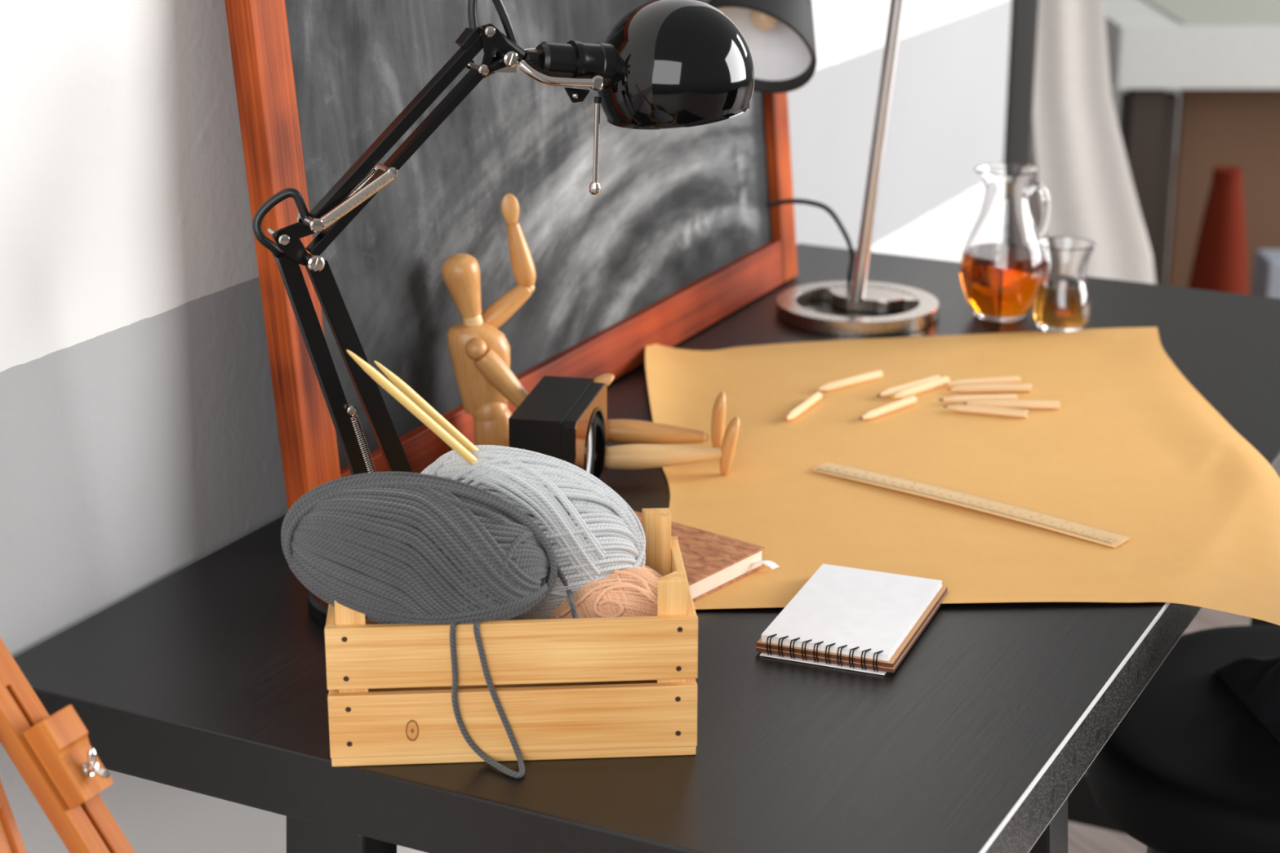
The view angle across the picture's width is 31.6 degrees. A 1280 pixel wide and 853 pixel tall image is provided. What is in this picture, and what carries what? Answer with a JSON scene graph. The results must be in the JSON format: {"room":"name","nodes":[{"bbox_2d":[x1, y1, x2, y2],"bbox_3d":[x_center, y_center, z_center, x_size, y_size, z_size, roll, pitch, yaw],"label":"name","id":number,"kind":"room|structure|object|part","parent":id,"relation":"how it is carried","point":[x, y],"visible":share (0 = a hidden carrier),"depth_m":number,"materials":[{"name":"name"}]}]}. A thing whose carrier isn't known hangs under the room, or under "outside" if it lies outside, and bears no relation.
{"room":"art studio","nodes":[
{"label":"art studio","id":0,"kind":"room"},
{"bbox_2d":[0,0,1011,852],"bbox_3d":[-0.597,-0.336,1.413,0.140,2.600,4.970,9,20,26],"label":"wall","id":1,"kind":"structure","parent":0,"point":[140,442],"depth_m":1.79,"materials":[{"name":"paint"}]},
{"bbox_2d":[1003,0,1039,165],"bbox_3d":[0.623,-0.989,3.575,0.040,2.500,0.060,0,18,0],"label":"window frame","id":2,"kind":"structure","parent":1,"relation":"attached to","point":[1024,13],"depth_m":3.69,"materials":[{"name":"black metal"}]},
{"bbox_2d":[1032,0,1155,284],"bbox_3d":[0.792,-0.718,4.049,0.195,1.308,0.487,-5,19,-14],"label":"curtain","id":3,"kind":"object","parent":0,"point":[1081,158],"visible":0.62,"depth_m":4.05,"materials":[{"name":"beige fabric"}]},
{"bbox_2d":[1031,84,1181,155],"bbox_3d":[0.000,-2.120,6.882,5.600,2.600,0.102,0,18,0],"label":"wall","id":4,"kind":"structure","parent":0,"point":[1115,92],"depth_m":7.19,"materials":[{"name":"white paint"}]},
{"bbox_2d":[1029,155,1251,852],"bbox_3d":[1.452,0.536,2.962,6.500,0.020,11.500,9,20,26],"label":"floor","id":5,"kind":"structure","parent":0,"point":[1082,838],"depth_m":2.97,"materials":[{"name":"laminate"}]},
{"bbox_2d":[0,637,135,852],"bbox_3d":[-0.223,0.486,1.308,0.831,1.113,0.170,9,20,26],"label":"easel","id":6,"kind":"object","parent":5,"relation":"on","point":[54,755],"visible":1,"depth_m":1.35,"materials":[{"name":"brown wood"}]},
{"bbox_2d":[13,243,1279,852],"bbox_3d":[0.178,0.382,2.211,0.733,0.740,1.557,9,20,26],"label":"desk","id":7,"kind":"object","parent":5,"relation":"on","point":[210,678],"visible":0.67,"depth_m":1.60,"materials":[{"name":"black wood"}]},
{"bbox_3d":[-0.217,0.597,1.633,0.063,0.689,0.100,9,20,26],"label":"leg","id":8,"kind":"part","parent":7,"relation":"part of","materials":[{"name":"black paint"}]},
{"bbox_2d":[252,0,754,628],"bbox_3d":[-0.100,-0.103,1.732,0.394,0.480,0.151,-10,20,-27],"label":"desk lamp","id":9,"kind":"object","parent":7,"relation":"on","point":[664,64],"visible":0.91,"depth_m":1.68,"materials":[{"name":"black metal"}]},
{"bbox_3d":[-0.248,-0.130,1.632,0.034,0.034,0.002,-8,20,-24],"label":"elbow plate","id":10,"kind":"part","parent":9,"relation":"part of","materials":[{"name":"black metal"}]},
{"bbox_3d":[-0.228,-0.022,1.692,0.079,0.230,0.013,-8,20,-24],"label":"arm","id":11,"kind":"part","parent":9,"relation":"part of"},
{"bbox_3d":[-0.202,-0.020,1.699,0.090,0.223,0.013,-8,20,-24],"label":"arm","id":12,"kind":"part","parent":9,"relation":"part of"},
{"bbox_3d":[-0.178,-0.216,1.650,0.145,0.136,0.013,-8,20,-24],"label":"arm","id":13,"kind":"part","parent":9,"relation":"part of"},
{"bbox_3d":[-0.178,-0.195,1.657,0.140,0.130,0.013,-8,20,-24],"label":"arm","id":14,"kind":"part","parent":9,"relation":"part of"},
{"bbox_3d":[-0.102,-0.278,1.658,0.031,0.035,0.002,-8,20,-24],"label":"joint plate","id":15,"kind":"part","parent":9,"relation":"part of","materials":[{"name":"black metal"}]},
{"bbox_3d":[-0.100,-0.263,1.663,0.019,0.007,0.002,-8,20,-24],"label":"friction plate","id":16,"kind":"part","parent":9,"relation":"part of","materials":[{"name":"silver metal"}]},
{"bbox_3d":[-0.066,-0.278,1.704,0.069,0.017,0.011,-11,21,-31],"label":"yoke arm","id":17,"kind":"part","parent":9,"relation":"part of","materials":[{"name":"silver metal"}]},
{"bbox_3d":[-0.058,-0.259,1.672,0.066,0.025,0.011,-5,19,-16],"label":"yoke arm","id":18,"kind":"part","parent":9,"relation":"part of","materials":[{"name":"silver metal"}]},
{"bbox_2d":[534,40,617,88],"bbox_3d":[-0.045,-0.271,1.697,0.070,0.039,0.034,-8,20,-24],"label":"socket","id":19,"kind":"object","parent":9,"relation":"attached to","point":[574,63],"depth_m":1.68,"materials":[{"name":"black plastic"}]},
{"bbox_3d":[-0.034,-0.209,1.700,0.009,0.069,0.009,9,20,26],"label":"handle","id":20,"kind":"part","parent":9,"relation":"part of","materials":[{"name":"silver metal"}]},
{"bbox_3d":[0.027,-0.281,1.729,0.122,0.094,0.122,9,20,26],"label":"lamp shade","id":21,"kind":"part","parent":9,"relation":"part of","materials":[{"name":"black metal"}]},
{"bbox_2d":[224,0,797,510],"bbox_3d":[-0.073,-0.357,2.219,0.080,0.659,1.034,9,20,25],"label":"blackboard","id":22,"kind":"object","parent":7,"relation":"on","point":[679,235],"visible":0.62,"depth_m":2.08,"materials":[{"name":"stone"}]},
{"bbox_3d":[-0.049,-0.066,2.304,0.023,0.052,0.944,4,18,27],"label":"frame rail","id":23,"kind":"part","parent":22,"relation":"part of","materials":[{"name":"red wood"}]},
{"bbox_2d":[324,507,697,766],"bbox_3d":[-0.089,0.141,1.558,0.243,0.124,0.152,-1,18,-4],"label":"crate","id":24,"kind":"object","parent":7,"relation":"on","point":[607,686],"visible":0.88,"depth_m":1.49,"materials":[{"name":"brown wood"}]},
{"bbox_3d":[-0.189,0.159,1.493,0.019,0.117,0.019,-1,18,-4],"label":"corner post","id":25,"kind":"part","parent":24,"relation":"part of","materials":[{"name":"brown wood"}]},
{"bbox_3d":[-0.198,0.122,1.607,0.019,0.117,0.019,-1,18,-4],"label":"corner post","id":26,"kind":"part","parent":24,"relation":"part of","materials":[{"name":"brown wood"}]},
{"bbox_2d":[280,471,577,777],"bbox_3d":[-0.137,0.123,1.501,0.194,0.193,0.098,1,18,3],"label":"yarn skein","id":27,"kind":"object","parent":24,"relation":"in","point":[387,547],"visible":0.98,"depth_m":1.46,"materials":[{"name":"grey fabric"}]},
{"bbox_2d":[420,444,645,620],"bbox_3d":[-0.082,0.075,1.569,0.170,0.127,0.096,-2,18,-8],"label":"yarn skein","id":28,"kind":"object","parent":24,"relation":"in","point":[591,531],"visible":0.44,"depth_m":1.54,"materials":[{"name":"grey fabric"}]},
{"bbox_2d":[346,350,478,464],"bbox_3d":[-0.140,-0.002,1.506,0.123,0.124,0.006,-14,22,-36],"label":"needle","id":29,"kind":"object","parent":28,"relation":"on","point":[379,378],"visible":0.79,"depth_m":1.49,"materials":[{"name":"brown wood"}]},
{"bbox_2d":[373,360,479,451],"bbox_3d":[-0.131,-0.001,1.532,0.102,0.107,0.006,-11,21,-29],"label":"needle","id":30,"kind":"object","parent":28,"relation":"on","point":[397,381],"visible":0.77,"depth_m":1.52,"materials":[{"name":"brown wood"}]},
{"bbox_2d":[547,564,662,619],"bbox_3d":[-0.019,0.133,1.572,0.094,0.083,0.093,9,20,26],"label":"yarn ball","id":31,"kind":"object","parent":24,"relation":"in","point":[632,592],"visible":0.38,"depth_m":1.54,"materials":[{"name":"pink fabric"}]},
{"bbox_3d":[0.012,0.117,1.621,0.019,0.117,0.019,-1,18,-4],"label":"corner post","id":32,"kind":"part","parent":24,"relation":"part of","materials":[{"name":"brown wood"}]},
{"bbox_3d":[0.021,0.154,1.508,0.019,0.117,0.019,-1,18,-4],"label":"corner post","id":33,"kind":"part","parent":24,"relation":"part of","materials":[{"name":"brown wood"}]},
{"bbox_2d":[508,375,607,483],"bbox_3d":[-0.069,0.021,1.971,0.059,0.094,0.128,4,18,11],"label":"speaker","id":34,"kind":"object","parent":7,"relation":"on","point":[565,419],"visible":0.66,"depth_m":1.93},
{"bbox_3d":[-0.048,0.022,1.968,0.011,0.093,0.126,4,18,11],"label":"frame","id":35,"kind":"part","parent":34,"relation":"part of","materials":[{"name":"black wood"}]},
{"bbox_3d":[-0.042,0.023,1.966,0.001,0.091,0.124,4,18,11],"label":"panel","id":36,"kind":"part","parent":34,"relation":"part of","materials":[{"name":"orange wood"}]},
{"bbox_2d":[633,511,779,602],"bbox_3d":[-0.020,0.105,1.833,0.219,0.018,0.151,14,23,36],"label":"book","id":37,"kind":"object","parent":7,"relation":"on","point":[712,562],"visible":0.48,"depth_m":1.81,"materials":[{"name":"brown paper"}]},
{"bbox_2d":[706,0,939,336],"bbox_3d":[0.198,-0.354,2.481,0.296,0.491,0.185,-8,20,-24],"label":"table lamp","id":38,"kind":"object","parent":7,"relation":"on","point":[779,35],"visible":0.95,"depth_m":2.50,"materials":[{"name":"silver metal"}]},
{"bbox_3d":[0.132,-0.432,2.438,0.144,0.152,0.154,9,20,26],"label":"lamp shade","id":39,"kind":"part","parent":38,"relation":"part of","materials":[{"name":"black fabric"}]},
{"bbox_3d":[0.134,-0.442,2.441,0.031,0.031,0.031,9,20,26],"label":"bulb","id":40,"kind":"part","parent":38,"relation":"part of","materials":[{"name":"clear glass"}]},
{"bbox_3d":[0.209,-0.203,2.606,0.118,0.119,0.063,-8,20,-24],"label":"power cord","id":41,"kind":"part","parent":38,"relation":"part of","materials":[{"name":"black rubber"}]},
{"bbox_3d":[0.267,-0.146,2.611,0.115,0.015,0.061,9,20,26],"label":"plate","id":42,"kind":"part","parent":38,"relation":"part of","materials":[{"name":"silver metal"}]},
{"bbox_2d":[755,564,948,675],"bbox_3d":[0.163,0.144,1.721,0.105,0.016,0.164,7,19,21],"label":"notepad","id":43,"kind":"object","parent":7,"relation":"on","point":[842,617],"visible":1,"depth_m":1.70,"materials":[{"name":"white paper"}]},
{"bbox_2d":[644,327,1279,625],"bbox_3d":[0.281,0.029,2.131,0.592,0.059,0.794,0,18,-1],"label":"paper sheet","id":44,"kind":"object","parent":7,"relation":"on","point":[1131,448],"visible":0.93,"depth_m":2.06,"materials":[{"name":"paper"}]},
{"bbox_2d":[441,193,739,475],"bbox_3d":[-0.044,-0.081,2.033,0.265,0.249,0.088,-1,18,-3],"label":"mannequin","id":45,"kind":"object","parent":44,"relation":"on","point":[479,352],"visible":0.71,"depth_m":2.03},
{"bbox_3d":[-0.116,-0.035,2.012,0.022,0.075,0.022,-39,16,6],"label":"arm","id":46,"kind":"part","parent":45,"relation":"part of"},
{"bbox_3d":[-0.121,-0.109,2.047,0.052,0.021,0.021,-42,19,-7],"label":"arm","id":47,"kind":"part","parent":45,"relation":"part of"},
{"bbox_2d":[784,391,822,420],"bbox_3d":[0.160,-0.018,2.228,0.008,0.008,0.090,8,20,24],"label":"pencil","id":48,"kind":"object","parent":44,"relation":"on","point":[796,411],"visible":1,"depth_m":2.23,"materials":[{"name":"brown wood"}]},
{"bbox_2d":[815,369,883,391],"bbox_3d":[0.213,-0.046,2.311,0.093,0.008,0.008,-14,23,-37],"label":"pencil","id":49,"kind":"object","parent":44,"relation":"on","point":[877,374],"visible":1,"depth_m":2.31,"materials":[{"name":"brown wood"}]},
{"bbox_2d":[858,395,916,419],"bbox_3d":[0.243,-0.017,2.224,0.008,0.008,0.089,16,24,41],"label":"pencil","id":50,"kind":"object","parent":44,"relation":"on","point":[874,413],"visible":1,"depth_m":2.22,"materials":[{"name":"brown wood"}]},
{"bbox_2d":[876,374,940,396],"bbox_3d":[0.272,-0.040,2.293,0.092,0.008,0.008,-15,23,-38],"label":"pencil","id":51,"kind":"object","parent":44,"relation":"on","point":[892,391],"visible":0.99,"depth_m":2.29,"materials":[{"name":"brown wood"}]},
{"bbox_2d":[890,376,950,398],"bbox_3d":[0.283,-0.038,2.288,0.089,0.008,0.008,-17,24,-41],"label":"pencil","id":52,"kind":"object","parent":44,"relation":"on","point":[940,382],"visible":1,"depth_m":2.29,"materials":[{"name":"brown wood"}]},
{"bbox_2d":[813,462,1129,547],"bbox_3d":[0.284,0.065,1.974,0.305,0.006,0.026,14,23,37],"label":"ruler","id":53,"kind":"object","parent":44,"relation":"on","point":[1083,531],"visible":1,"depth_m":1.96,"materials":[{"name":"brown wood"}]},
{"bbox_2d":[937,394,1017,403],"bbox_3d":[0.337,-0.028,2.256,0.079,0.008,0.008,-1,18,-4],"label":"pencil","id":54,"kind":"object","parent":44,"relation":"on","point":[957,398],"visible":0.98,"depth_m":2.25,"materials":[{"name":"brown wood"}]},
{"bbox_2d":[943,376,1020,386],"bbox_3d":[0.349,-0.045,2.310,0.082,0.008,0.008,-3,18,-11],"label":"pencil","id":55,"kind":"object","parent":44,"relation":"on","point":[1012,380],"visible":0.98,"depth_m":2.31,"materials":[{"name":"brown wood"}]},
{"bbox_2d":[942,404,1027,417],"bbox_3d":[0.339,-0.016,2.220,0.083,0.008,0.008,6,19,17],"label":"pencil","id":56,"kind":"object","parent":44,"relation":"on","point":[966,408],"visible":1,"depth_m":2.22,"materials":[{"name":"brown wood"}]},
{"bbox_2d":[946,383,1031,392],"bbox_3d":[0.353,-0.039,2.290,0.087,0.008,0.008,-1,18,-3],"label":"pencil","id":57,"kind":"object","parent":44,"relation":"on","point":[1015,387],"visible":1,"depth_m":2.29,"materials":[{"name":"brown wood"}]},
{"bbox_2d":[961,400,1059,408],"bbox_3d":[0.367,-0.022,2.238,0.096,0.008,0.008,1,18,2],"label":"pencil","id":58,"kind":"object","parent":44,"relation":"on","point":[996,403],"visible":1,"depth_m":2.23,"materials":[{"name":"brown wood"}]},
{"bbox_2d":[960,163,1051,322],"bbox_3d":[0.410,-0.207,2.548,0.096,0.170,0.096,9,20,26],"label":"glass jug","id":59,"kind":"object","parent":7,"relation":"on","point":[1002,265],"visible":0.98,"depth_m":2.52,"materials":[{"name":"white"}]},
{"bbox_3d":[0.445,-0.236,2.538,0.033,0.078,0.009,0,18,0],"label":"jug handle","id":60,"kind":"part","parent":59,"relation":"part of","materials":[{"name":"clear glass"}]},
{"bbox_3d":[0.300,0.556,1.760,0.057,0.689,0.182,9,20,26],"label":"leg","id":61,"kind":"part","parent":7,"relation":"part of","materials":[{"name":"black paint"}]},
{"bbox_2d":[1033,235,1095,331],"bbox_3d":[0.470,-0.157,2.510,0.064,0.097,0.064,9,20,26],"label":"tea glass","id":62,"kind":"object","parent":7,"relation":"on","point":[1062,303],"visible":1,"depth_m":2.49,"materials":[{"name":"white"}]},
{"bbox_3d":[0.513,0.458,2.897,0.560,0.070,0.035,9,20,26],"label":"trestle rail","id":63,"kind":"part","parent":7,"relation":"part of","materials":[{"name":"black metal"}]},
{"bbox_3d":[0.704,0.303,2.534,0.050,0.689,0.124,9,20,26],"label":"leg","id":64,"kind":"part","parent":7,"relation":"part of","materials":[{"name":"black paint"}]},
{"bbox_2d":[1124,88,1164,257],"bbox_3d":[1.558,-0.652,5.426,0.980,0.711,0.730,0,18,0],"label":"dining table","id":65,"kind":"object","parent":5,"relation":"on","point":[1145,109],"visible":0.24,"depth_m":5.07,"materials":[{"name":"brown wood"}]},
{"bbox_2d":[1103,0,1279,88],"bbox_3d":[1.556,-0.928,5.332,1.010,0.137,0.757,0,18,0],"label":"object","id":66,"kind":"object","parent":65,"relation":"on","point":[1148,48],"visible":0.6,"depth_m":4.98,"materials":[{"name":"white"}]},
{"bbox_2d":[1145,0,1279,24],"bbox_3d":[1.618,-0.996,5.314,0.840,0.003,0.710,0,18,0],"label":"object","id":67,"kind":"object","parent":66,"relation":"on","point":[1185,11],"visible":1,"depth_m":5.18,"materials":[{"name":"white"}]},
{"bbox_2d":[1119,91,1178,284],"bbox_3d":[1.151,-0.491,5.193,0.120,0.550,0.050,0,18,0],"label":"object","id":68,"kind":"object","parent":5,"relation":"on","point":[1171,101],"visible":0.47,"depth_m":5.14,"materials":[{"name":"brown wood"}]},
{"bbox_2d":[1086,625,1279,852],"bbox_3d":[0.700,0.305,2.091,0.545,0.960,0.460,9,20,26],"label":"chair","id":69,"kind":"object","parent":5,"relation":"on","point":[1188,767],"visible":0.71,"depth_m":2.04,"materials":[{"name":"black fabric"}]},
{"bbox_3d":[0.481,0.566,2.123,0.036,0.445,0.036,9,20,26],"label":"leg","id":70,"kind":"part","parent":69,"relation":"part of","materials":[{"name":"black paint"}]},
{"bbox_2d":[1214,656,1279,743],"bbox_3d":[0.681,0.230,2.056,0.204,0.110,0.304,-2,18,-7],"label":"garment","id":71,"kind":"object","parent":69,"relation":"on","point":[1255,682],"visible":1,"depth_m":2.13,"materials":[{"name":"fabric"}]},
{"bbox_2d":[1187,165,1248,294],"bbox_3d":[1.242,-0.329,4.849,0.142,0.455,0.142,9,20,26],"label":"vase","id":72,"kind":"object","parent":5,"relation":"on","point":[1220,263],"visible":0.54,"depth_m":4.79,"materials":[{"name":"red ceramic"}]},
{"bbox_2d":[1166,88,1279,295],"bbox_3d":[1.540,-0.542,5.332,0.560,0.560,0.030,0,18,0],"label":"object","id":73,"kind":"object","parent":5,"relation":"on","point":[1234,127],"visible":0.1,"depth_m":5.29,"materials":[{"name":"brown wood"}]},
{"bbox_2d":[1252,249,1279,298],"bbox_3d":[1.427,-0.261,4.987,0.130,0.240,0.120,0,18,0],"label":"storage box","id":74,"kind":"object","parent":5,"relation":"on","point":[1266,278],"visible":0.42,"depth_m":4.93,"materials":[{"name":"grey plastic"}]}
]}

